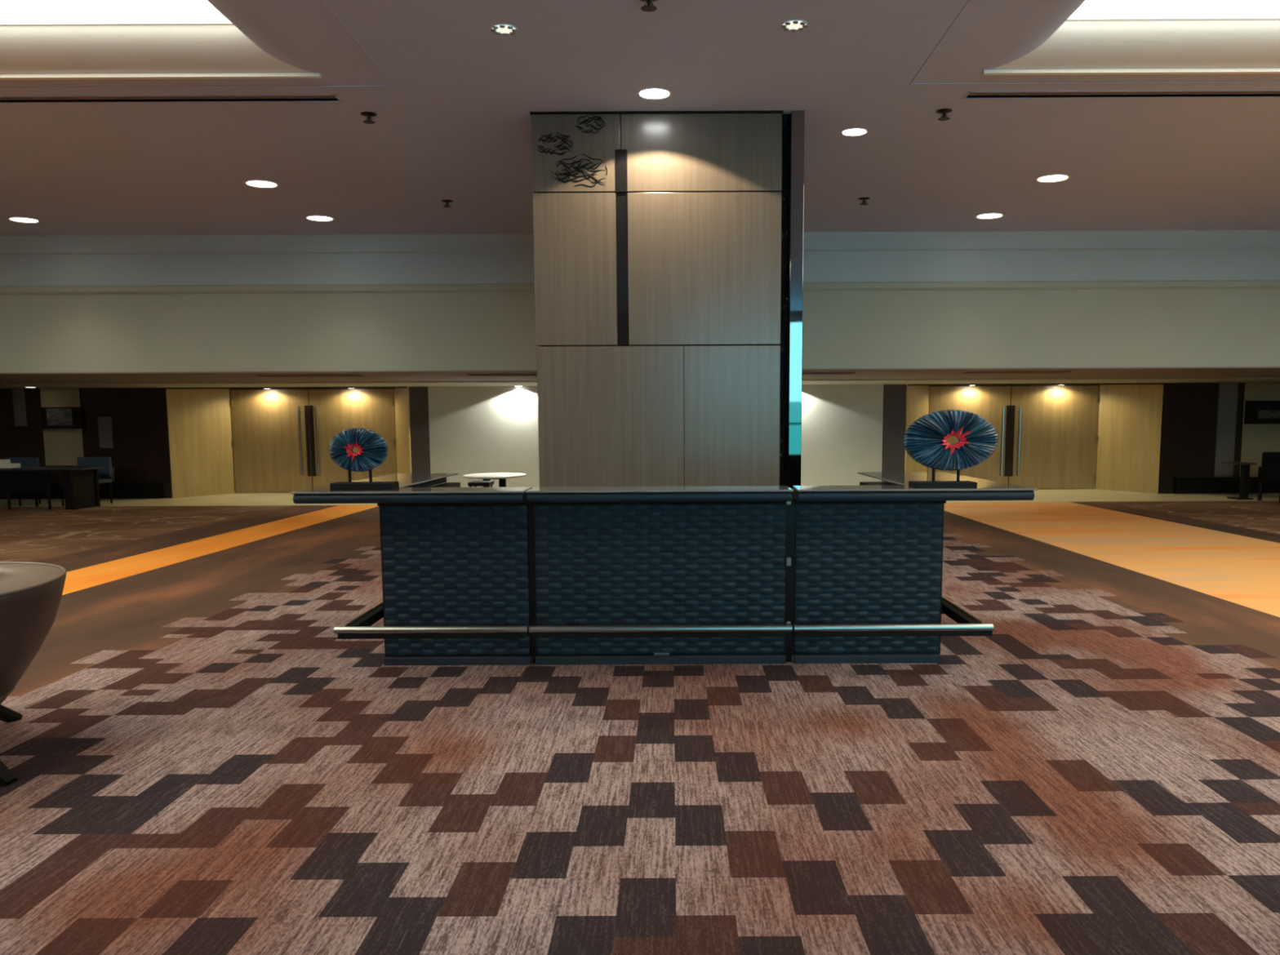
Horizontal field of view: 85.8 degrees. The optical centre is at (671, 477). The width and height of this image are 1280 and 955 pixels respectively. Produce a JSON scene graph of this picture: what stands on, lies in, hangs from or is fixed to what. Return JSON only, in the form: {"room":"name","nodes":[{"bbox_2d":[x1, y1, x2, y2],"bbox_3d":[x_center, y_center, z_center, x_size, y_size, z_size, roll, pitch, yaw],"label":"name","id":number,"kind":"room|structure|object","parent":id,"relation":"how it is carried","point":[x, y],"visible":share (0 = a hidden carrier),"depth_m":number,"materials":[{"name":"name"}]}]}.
{"room":"hotel lobby","nodes":[
{"label":"hotel lobby","id":0,"kind":"room"},
{"bbox_2d":[290,473,532,493],"bbox_3d":[-1.586,0.029,4.896,1.397,0.012,1.560,0,4,0],"label":"countertop","id":1,"kind":"structure","parent":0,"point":[405,480],"depth_m":4.28,"materials":[{"name":"grey stone"}]},
{"bbox_2d":[0,488,1279,954],"bbox_3d":[0.005,1.104,5.596,40.000,0.001,21.013,0,4,0],"label":"floor","id":2,"kind":"structure","parent":0,"point":[202,765],"depth_m":3.12,"materials":[{"name":"carpet"}]},
{"bbox_2d":[4,457,40,506],"bbox_3d":[-12.978,0.078,13.557,0.680,0.930,0.510,0,4,0],"label":"upholstered chair","id":3,"kind":"object","parent":2,"relation":"on","point":[24,461],"visible":0.26,"depth_m":13.71,"materials":[{"name":"blue fabric"}]},
{"bbox_2d":[0,561,66,786],"bbox_3d":[-3.464,0.909,3.128,1.128,0.852,1.230,-2,5,-22],"label":"armchair","id":4,"kind":"object","parent":2,"relation":"on","point":[31,593],"visible":1,"depth_m":3.18,"materials":[{"name":"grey leather"}]},
{"bbox_2d":[0,466,107,510],"bbox_3d":[-12.297,0.200,13.010,2.798,0.765,0.620,0,4,0],"label":"table","id":5,"kind":"object","parent":2,"relation":"on","point":[81,488],"visible":1,"depth_m":12.73,"materials":[{"name":"black wood"}]},
{"bbox_2d":[0,459,20,468],"bbox_3d":[-12.578,-0.259,12.964,0.420,0.160,0.200,0,4,0],"label":"paper stack","id":6,"kind":"object","parent":5,"relation":"on","point":[4,464],"visible":1,"depth_m":12.89,"materials":[{"name":"white paper"}]},
{"bbox_2d":[0,482,163,499],"bbox_3d":[-15.440,0.295,14.682,9.118,0.346,0.060,0,4,0],"label":"trim","id":7,"kind":"structure","parent":2,"relation":"on","point":[119,490],"depth_m":14.65,"materials":[{"name":"black paint"}]},
{"bbox_2d":[111,467,115,481],"bbox_3d":[-11.953,-0.059,14.673,0.117,0.292,0.025,0,4,0],"label":"trim","id":8,"kind":"structure","parent":7,"relation":"on","point":[113,477],"depth_m":14.67,"materials":[{"name":"black"}]},
{"bbox_2d":[58,457,112,506],"bbox_3d":[-11.540,0.071,13.557,0.680,0.930,0.510,0,4,0],"label":"upholstered chair","id":9,"kind":"object","parent":2,"relation":"on","point":[82,461],"visible":0.59,"depth_m":13.72,"materials":[{"name":"blue fabric"}]},
{"bbox_2d":[165,389,235,497],"bbox_3d":[-10.377,-0.782,15.162,0.072,2.372,1.252,2,5,32],"label":"trim","id":10,"kind":"structure","parent":2,"relation":"on","point":[199,420],"depth_m":15.12,"materials":[{"name":"brown wood"}]},
{"bbox_2d":[229,388,397,493],"bbox_3d":[-8.158,-0.833,15.681,3.746,2.372,0.198,0,4,0],"label":"door","id":11,"kind":"structure","parent":2,"relation":"on","point":[282,437],"depth_m":15.66,"materials":[{"name":"brown wood"}]},
{"bbox_2d":[394,386,411,473],"bbox_3d":[-5.912,-0.803,15.163,0.072,2.372,1.281,-3,5,-34],"label":"trim","id":12,"kind":"structure","parent":2,"relation":"on","point":[403,454],"depth_m":15.07,"materials":[{"name":"brown wood"}]},
{"bbox_2d":[290,473,532,665],"bbox_3d":[-1.576,0.593,4.909,1.412,1.139,1.622,0,4,0],"label":"bar counter","id":13,"kind":"object","parent":2,"relation":"on","point":[455,560],"depth_m":4.37,"materials":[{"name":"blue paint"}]},
{"bbox_2d":[328,427,399,490],"bbox_3d":[-1.913,-0.116,4.243,0.403,0.382,0.120,0,4,0],"label":"ornament","id":14,"kind":"object","parent":13,"relation":"on","point":[372,447],"visible":1,"depth_m":4.21,"materials":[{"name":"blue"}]},
{"bbox_2d":[467,480,493,487],"bbox_3d":[-3.451,0.327,12.462,0.380,0.514,0.380,0,4,0],"label":"stool","id":15,"kind":"object","parent":2,"relation":"on","point":[474,483],"visible":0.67,"depth_m":12.27,"materials":[{"name":"black"}]},
{"bbox_2d":[462,472,526,487],"bbox_3d":[-3.425,0.230,13.357,1.191,0.570,1.191,0,4,0],"label":"round table","id":16,"kind":"object","parent":2,"relation":"on","point":[502,477],"visible":0.64,"depth_m":13.17,"materials":[{"name":"white laminate"}]},
{"bbox_2d":[525,485,793,664],"bbox_3d":[-0.064,0.636,4.266,1.676,1.139,0.332,0,4,0],"label":"bar counter","id":17,"kind":"object","parent":2,"relation":"on","point":[620,575],"depth_m":4.37,"materials":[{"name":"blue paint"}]},
{"bbox_2d":[525,485,793,493],"bbox_3d":[-0.071,0.072,4.253,1.609,0.012,0.270,0,4,0],"label":"countertop","id":18,"kind":"structure","parent":17,"relation":"on","point":[711,488],"depth_m":4.18,"materials":[{"name":"grey stone"}]},
{"bbox_2d":[529,110,804,497],"bbox_3d":[-0.031,-1.225,7.166,2.527,4.400,1.371,0,4,0],"label":"column","id":19,"kind":"structure","parent":2,"relation":"on","point":[668,245],"depth_m":6.46,"materials":[{"name":"beige wood"}]},
{"bbox_2d":[786,110,804,497],"bbox_3d":[1.169,-1.213,6.939,0.120,4.400,0.916,0,4,0],"label":"mirror","id":20,"kind":"object","parent":19,"relation":"attached to","point":[796,119],"depth_m":6.45,"materials":[{"name":"grey mirror"}]},
{"bbox_2d":[792,471,1036,663],"bbox_3d":[1.459,0.584,4.849,1.455,1.139,1.502,0,4,0],"label":"bar counter","id":21,"kind":"object","parent":2,"relation":"on","point":[868,557],"depth_m":4.37,"materials":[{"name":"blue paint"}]},
{"bbox_2d":[792,471,1036,491],"bbox_3d":[1.468,0.019,4.837,1.432,0.012,1.440,0,4,0],"label":"countertop","id":22,"kind":"structure","parent":21,"relation":"on","point":[901,478],"depth_m":4.34,"materials":[{"name":"grey stone"}]},
{"bbox_2d":[903,409,998,488],"bbox_3d":[1.717,-0.179,4.239,0.584,0.474,0.120,0,4,0],"label":"ornament","id":23,"kind":"object","parent":21,"relation":"on","point":[926,440],"visible":1,"depth_m":4.21,"materials":[{"name":"blue"}]},
{"bbox_2d":[904,384,928,471],"bbox_3d":[5.389,-0.857,15.163,0.070,2.372,1.368,3,6,39],"label":"wall","id":24,"kind":"structure","parent":2,"relation":"on","point":[917,397],"depth_m":14.98,"materials":[{"name":"brown wood"}]},
{"bbox_2d":[927,385,1100,488],"bbox_3d":[7.769,-0.908,15.681,3.877,2.372,0.198,0,4,0],"label":"door","id":25,"kind":"structure","parent":2,"relation":"on","point":[1047,437],"depth_m":15.66,"materials":[{"name":"brown wood"}]},
{"bbox_2d":[1095,384,1164,493],"bbox_3d":[10.064,-0.879,15.163,0.072,2.372,1.264,-3,5,-33],"label":"trim","id":26,"kind":"structure","parent":2,"relation":"on","point":[1131,415],"depth_m":15.12,"materials":[{"name":"brown wood"}]},
{"bbox_2d":[1173,476,1279,493],"bbox_3d":[15.364,0.150,14.682,9.275,0.346,0.060,0,4,0],"label":"trim","id":27,"kind":"structure","parent":2,"relation":"on","point":[1181,485],"depth_m":14.65,"materials":[{"name":"black paint"}]},
{"bbox_2d":[1213,382,1238,477],"bbox_3d":[11.766,-0.989,14.609,0.390,2.022,0.025,0,4,0],"label":"trim","id":28,"kind":"structure","parent":27,"relation":"on","point":[1228,392],"depth_m":14.59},
{"bbox_2d":[1239,382,1279,477],"bbox_3d":[12.601,-0.990,14.609,0.977,2.027,0.025,0,4,0],"label":"wall","id":29,"kind":"structure","parent":27,"relation":"on","point":[1256,439],"depth_m":14.60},
{"bbox_2d":[1244,400,1279,424],"bbox_3d":[12.589,-1.378,14.543,0.943,0.492,0.036,0,4,0],"label":"wall screen","id":30,"kind":"object","parent":29,"relation":"attached to","point":[1256,412],"visible":1,"depth_m":14.53,"materials":[{"name":"black paint"}]},
{"bbox_2d":[1222,462,1257,499],"bbox_3d":[11.197,0.064,13.610,0.380,0.723,0.380,0,4,0],"label":"side table","id":31,"kind":"object","parent":2,"relation":"on","point":[1245,466],"visible":1,"depth_m":13.51,"materials":[{"name":"grey stone"}]},
{"bbox_2d":[1257,452,1279,503],"bbox_3d":[11.745,-0.005,13.073,0.850,0.940,0.580,0,4,0],"label":"armchair","id":32,"kind":"object","parent":2,"relation":"on","point":[1268,473],"visible":1,"depth_m":13.23,"materials":[{"name":"black fabric"}]},
{"bbox_2d":[0,0,1279,235],"bbox_3d":[-0.015,-3.201,2.634,40.000,0.244,15.750,0,4,0],"label":"ceiling","id":33,"kind":"structure","parent":0,"point":[455,124],"depth_m":6.33,"materials":[{"name":"paint"}]},
{"bbox_2d":[6,217,40,222],"bbox_3d":[-8.994,-3.571,9.549,0.403,0.009,0.268,0,4,0],"label":"recessed light","id":34,"kind":"object","parent":33,"relation":"in","point":[23,220],"visible":1,"depth_m":9.53,"materials":[{"name":"white plastic"}]},
{"bbox_2d":[0,93,342,103],"bbox_3d":[-11.416,-3.312,6.032,17.000,0.056,0.136,0,4,0],"label":"ceiling vent","id":35,"kind":"object","parent":33,"relation":"in","point":[56,99],"visible":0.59,"depth_m":6.05,"materials":[{"name":"metal"}]},
{"bbox_2d":[0,0,395,88],"bbox_3d":[-7.701,-3.328,2.762,10.710,0.598,6.130,0,4,0],"label":"ceiling recess","id":36,"kind":"object","parent":33,"relation":"attached to","point":[12,12],"visible":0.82,"depth_m":5.62,"materials":[{"name":"white"}]},
{"bbox_2d":[0,0,213,8],"bbox_3d":[-7.702,-3.606,2.665,9.430,0.030,5.920,0,4,0],"label":"diffuser","id":37,"kind":"object","parent":36,"relation":"attached to","point":[3,3],"depth_m":5.57,"materials":[{"name":"white"}]},
{"bbox_2d":[243,179,279,188],"bbox_3d":[-4.875,-3.483,8.172,0.403,0.009,0.268,0,4,0],"label":"recessed light","id":38,"kind":"object","parent":33,"relation":"in","point":[260,184],"visible":1,"depth_m":8.16,"materials":[{"name":"white plastic"}]},
{"bbox_2d":[304,215,335,221],"bbox_3d":[-4.881,-3.589,9.540,0.403,0.009,0.268,0,4,0],"label":"recessed light","id":39,"kind":"object","parent":33,"relation":"in","point":[315,218],"visible":1,"depth_m":9.52,"materials":[{"name":"white plastic"}]},
{"bbox_2d":[360,111,376,124],"bbox_3d":[-2.798,-3.317,6.349,0.144,0.076,0.090,0,4,0],"label":"sprinkler head","id":40,"kind":"object","parent":33,"relation":"attached to","point":[368,114],"visible":1,"depth_m":6.34},
{"bbox_2d":[441,200,453,207],"bbox_3d":[-2.882,-3.509,8.819,0.144,0.076,0.090,0,4,0],"label":"sprinkler head","id":41,"kind":"object","parent":33,"relation":"attached to","point":[443,201],"visible":1,"depth_m":8.80},
{"bbox_2d":[489,23,518,35],"bbox_3d":[-1.219,-3.249,4.994,0.201,0.016,0.134,0,4,0],"label":"recessed light","id":42,"kind":"object","parent":33,"relation":"in","point":[505,30],"visible":1,"depth_m":4.98,"materials":[{"name":"white plastic"}]},
{"bbox_2d":[0,230,1279,285],"bbox_3d":[-0.016,-3.315,10.424,40.000,0.740,0.100,0,4,0],"label":"wall","id":43,"kind":"structure","parent":33,"relation":"attached to","point":[1147,255],"depth_m":10.47,"materials":[{"name":"paint"}]},
{"bbox_2d":[640,0,657,11],"bbox_3d":[-0.156,-3.196,4.631,0.144,0.076,0.090,0,4,0],"label":"sprinkler head","id":44,"kind":"object","parent":33,"relation":"attached to","point":[648,7],"visible":1,"depth_m":4.63},
{"bbox_2d":[636,87,672,99],"bbox_3d":[-0.153,-3.335,5.983,0.311,0.009,0.207,0,4,0],"label":"recessed light","id":45,"kind":"object","parent":33,"relation":"in","point":[654,93],"visible":1,"depth_m":5.98,"materials":[{"name":"white plastic"}]},
{"bbox_2d":[780,19,808,31],"bbox_3d":[0.882,-3.256,4.960,0.201,0.016,0.134,0,4,0],"label":"recessed light","id":46,"kind":"object","parent":33,"relation":"in","point":[792,26],"visible":1,"depth_m":4.95,"materials":[{"name":"white plastic"}]},
{"bbox_2d":[840,128,868,136],"bbox_3d":[1.800,-3.407,6.791,0.274,0.009,0.183,0,4,0],"label":"recessed light","id":47,"kind":"object","parent":33,"relation":"in","point":[854,131],"visible":1,"depth_m":6.78,"materials":[{"name":"white plastic"}]},
{"bbox_2d":[858,197,869,204],"bbox_3d":[2.456,-3.533,8.802,0.144,0.076,0.090,0,4,0],"label":"sprinkler head","id":48,"kind":"object","parent":33,"relation":"attached to","point":[864,199],"visible":1,"depth_m":8.79},
{"bbox_2d":[936,108,951,120],"bbox_3d":[2.506,-3.341,6.339,0.144,0.076,0.090,0,4,0],"label":"sprinkler head","id":49,"kind":"object","parent":33,"relation":"attached to","point":[943,111],"visible":1,"depth_m":6.33},
{"bbox_2d":[974,213,1004,218],"bbox_3d":[4.420,-3.636,9.575,0.403,0.009,0.268,0,4,0],"label":"recessed light","id":50,"kind":"object","parent":33,"relation":"in","point":[988,215],"visible":1,"depth_m":9.55,"materials":[{"name":"white plastic"}]},
{"bbox_2d":[1035,173,1071,182],"bbox_3d":[4.489,-3.522,8.110,0.403,0.009,0.268,0,4,0],"label":"recessed light","id":51,"kind":"object","parent":33,"relation":"in","point":[1051,178],"visible":1,"depth_m":8.10,"materials":[{"name":"white plastic"}]},
{"bbox_2d":[909,0,1279,84],"bbox_3d":[7.519,-3.400,2.762,11.010,0.598,6.130,0,4,0],"label":"ceiling recess","id":52,"kind":"object","parent":33,"relation":"attached to","point":[1090,10],"visible":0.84,"depth_m":5.62,"materials":[{"name":"white"}]},
{"bbox_2d":[1083,0,1279,3],"bbox_3d":[7.518,-3.678,2.665,9.730,0.030,5.920,0,4,0],"label":"diffuser","id":53,"kind":"object","parent":52,"relation":"attached to","point":[1086,1],"depth_m":5.60,"materials":[{"name":"white"}]},
{"bbox_2d":[962,89,1279,99],"bbox_3d":[11.229,-3.419,6.032,17.310,0.056,0.136,0,4,0],"label":"ceiling vent","id":54,"kind":"object","parent":33,"relation":"in","point":[1178,92],"visible":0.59,"depth_m":6.05,"materials":[{"name":"metal"}]},
{"bbox_2d":[0,366,1279,375],"bbox_3d":[-0.008,-1.666,10.732,40.000,0.020,0.282,0,4,0],"label":"trim","id":55,"kind":"structure","parent":0,"point":[1197,367],"depth_m":10.61,"materials":[{"name":"paint"}]},
{"bbox_2d":[0,288,1279,372],"bbox_3d":[-0.013,-2.711,10.647,40.000,2.078,0.250,0,4,0],"label":"wall","id":56,"kind":"structure","parent":0,"point":[1220,326],"depth_m":10.56,"materials":[{"name":"paint"}]},
{"bbox_2d":[0,280,1279,294],"bbox_3d":[-0.014,-2.906,10.481,40.000,0.124,0.050,0,4,0],"label":"trim","id":57,"kind":"structure","parent":56,"relation":"attached to","point":[1157,284],"depth_m":10.46,"materials":[{"name":"paint"}]},
{"bbox_2d":[427,384,883,488],"bbox_3d":[-0.340,-0.794,14.708,9.630,2.372,0.150,0,4,0],"label":"wall","id":58,"kind":"structure","parent":0,"point":[473,429],"depth_m":14.62,"materials":[{"name":"white paint"}]},
{"bbox_2d":[258,374,364,377],"bbox_3d":[-6.032,-1.701,11.501,1.683,0.011,0.252,0,4,0],"label":"air vent","id":59,"kind":"object","parent":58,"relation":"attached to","point":[281,375],"visible":1,"depth_m":11.46,"materials":[{"name":"black metal"}]},
{"bbox_2d":[408,386,431,487],"bbox_3d":[-5.367,-0.817,15.306,0.425,2.372,1.350,0,4,0],"label":"trim","id":60,"kind":"structure","parent":58,"relation":"attached to","point":[418,396],"depth_m":14.61,"materials":[{"name":"paint"}]},
{"bbox_2d":[466,373,537,376],"bbox_3d":[-2.834,-1.716,11.501,1.131,0.011,0.252,0,4,0],"label":"air vent","id":61,"kind":"object","parent":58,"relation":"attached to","point":[471,375],"visible":0.9,"depth_m":11.46,"materials":[{"name":"black metal"}]},
{"bbox_2d":[0,368,1279,389],"bbox_3d":[-0.009,-1.931,13.365,40.000,0.100,5.050,0,4,0],"label":"trim","id":62,"kind":"structure","parent":58,"relation":"attached to","point":[1249,372],"depth_m":12.20,"materials":[{"name":"paint"}]},
{"bbox_2d":[165,386,407,389],"bbox_3d":[-8.136,-1.906,14.538,5.102,0.055,0.050,0,4,0],"label":"trim","id":63,"kind":"structure","parent":62,"relation":"attached to","point":[246,387],"depth_m":14.51,"materials":[{"name":"brown wood"}]},
{"bbox_2d":[907,382,1164,386],"bbox_3d":[7.678,-1.981,14.538,5.396,0.055,0.050,0,4,0],"label":"trim","id":64,"kind":"structure","parent":62,"relation":"attached to","point":[1112,383],"depth_m":14.51,"materials":[{"name":"brown wood"}]},
{"bbox_2d":[0,377,1279,388],"bbox_3d":[-0.009,-1.908,13.879,40.000,0.025,1.330,0,4,0],"label":"trim","id":65,"kind":"structure","parent":58,"relation":"attached to","point":[1245,380],"depth_m":13.66,"materials":[{"name":"brown wood"}]},
{"bbox_2d":[802,372,855,374],"bbox_3d":[2.615,-1.741,11.501,0.849,0.011,0.252,0,4,0],"label":"air vent","id":66,"kind":"object","parent":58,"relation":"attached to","point":[804,373],"visible":0.9,"depth_m":11.46,"materials":[{"name":"black"}]},
{"bbox_2d":[881,384,906,484],"bbox_3d":[4.730,-0.865,15.306,0.510,2.372,1.350,0,4,0],"label":"trim","id":67,"kind":"structure","parent":58,"relation":"attached to","point":[894,417],"depth_m":14.61,"materials":[{"name":"paint"}]},
{"bbox_2d":[962,371,1071,373],"bbox_3d":[5.755,-1.756,11.501,1.685,0.011,0.252,0,4,0],"label":"air vent","id":68,"kind":"object","parent":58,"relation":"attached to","point":[973,372],"visible":1,"depth_m":11.46,"materials":[{"name":"black"}]},
{"bbox_2d":[229,385,1099,489],"bbox_3d":[-0.004,-0.949,16.025,40.000,2.472,0.100,0,4,0],"label":"wall","id":69,"kind":"structure","parent":0,"point":[1098,385],"depth_m":15.97,"materials":[{"name":"beige wood"}]},
{"bbox_2d":[12,388,26,426],"bbox_3d":[-13.810,-1.481,14.561,0.240,0.794,0.025,0,4,0],"label":"trim","id":70,"kind":"structure","parent":69,"relation":"attached to","point":[18,394],"depth_m":14.55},
{"bbox_2d":[40,407,83,428],"bbox_3d":[-12.900,-1.260,14.543,0.862,0.459,0.036,0,4,0],"label":"wall screen","id":71,"kind":"object","parent":69,"relation":"attached to","point":[51,417],"visible":1,"depth_m":14.53,"materials":[{"name":"black paint"}]},
{"bbox_2d":[40,388,84,466],"bbox_3d":[-12.930,-1.067,14.594,0.812,1.632,0.025,0,4,0],"label":"trim","id":72,"kind":"structure","parent":69,"relation":"attached to","point":[62,446],"depth_m":14.60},
{"bbox_2d":[0,387,172,497],"bbox_3d":[-15.343,-0.770,15.306,9.322,2.372,1.350,0,4,0],"label":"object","id":73,"kind":"structure","parent":69,"relation":"attached to","point":[140,453],"depth_m":14.62,"materials":[{"name":"brown wood"}]},
{"bbox_2d":[97,416,113,448],"bbox_3d":[-12.023,-0.959,14.603,0.277,0.663,0.025,0,4,0],"label":"trim","id":74,"kind":"structure","parent":69,"relation":"attached to","point":[104,423],"depth_m":14.59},
{"bbox_2d":[1158,382,1244,493],"bbox_3d":[15.188,-0.914,15.306,9.615,2.372,1.350,0,4,0],"label":"trim","id":75,"kind":"structure","parent":69,"relation":"attached to","point":[1189,410],"depth_m":14.62,"materials":[{"name":"brown wood"}]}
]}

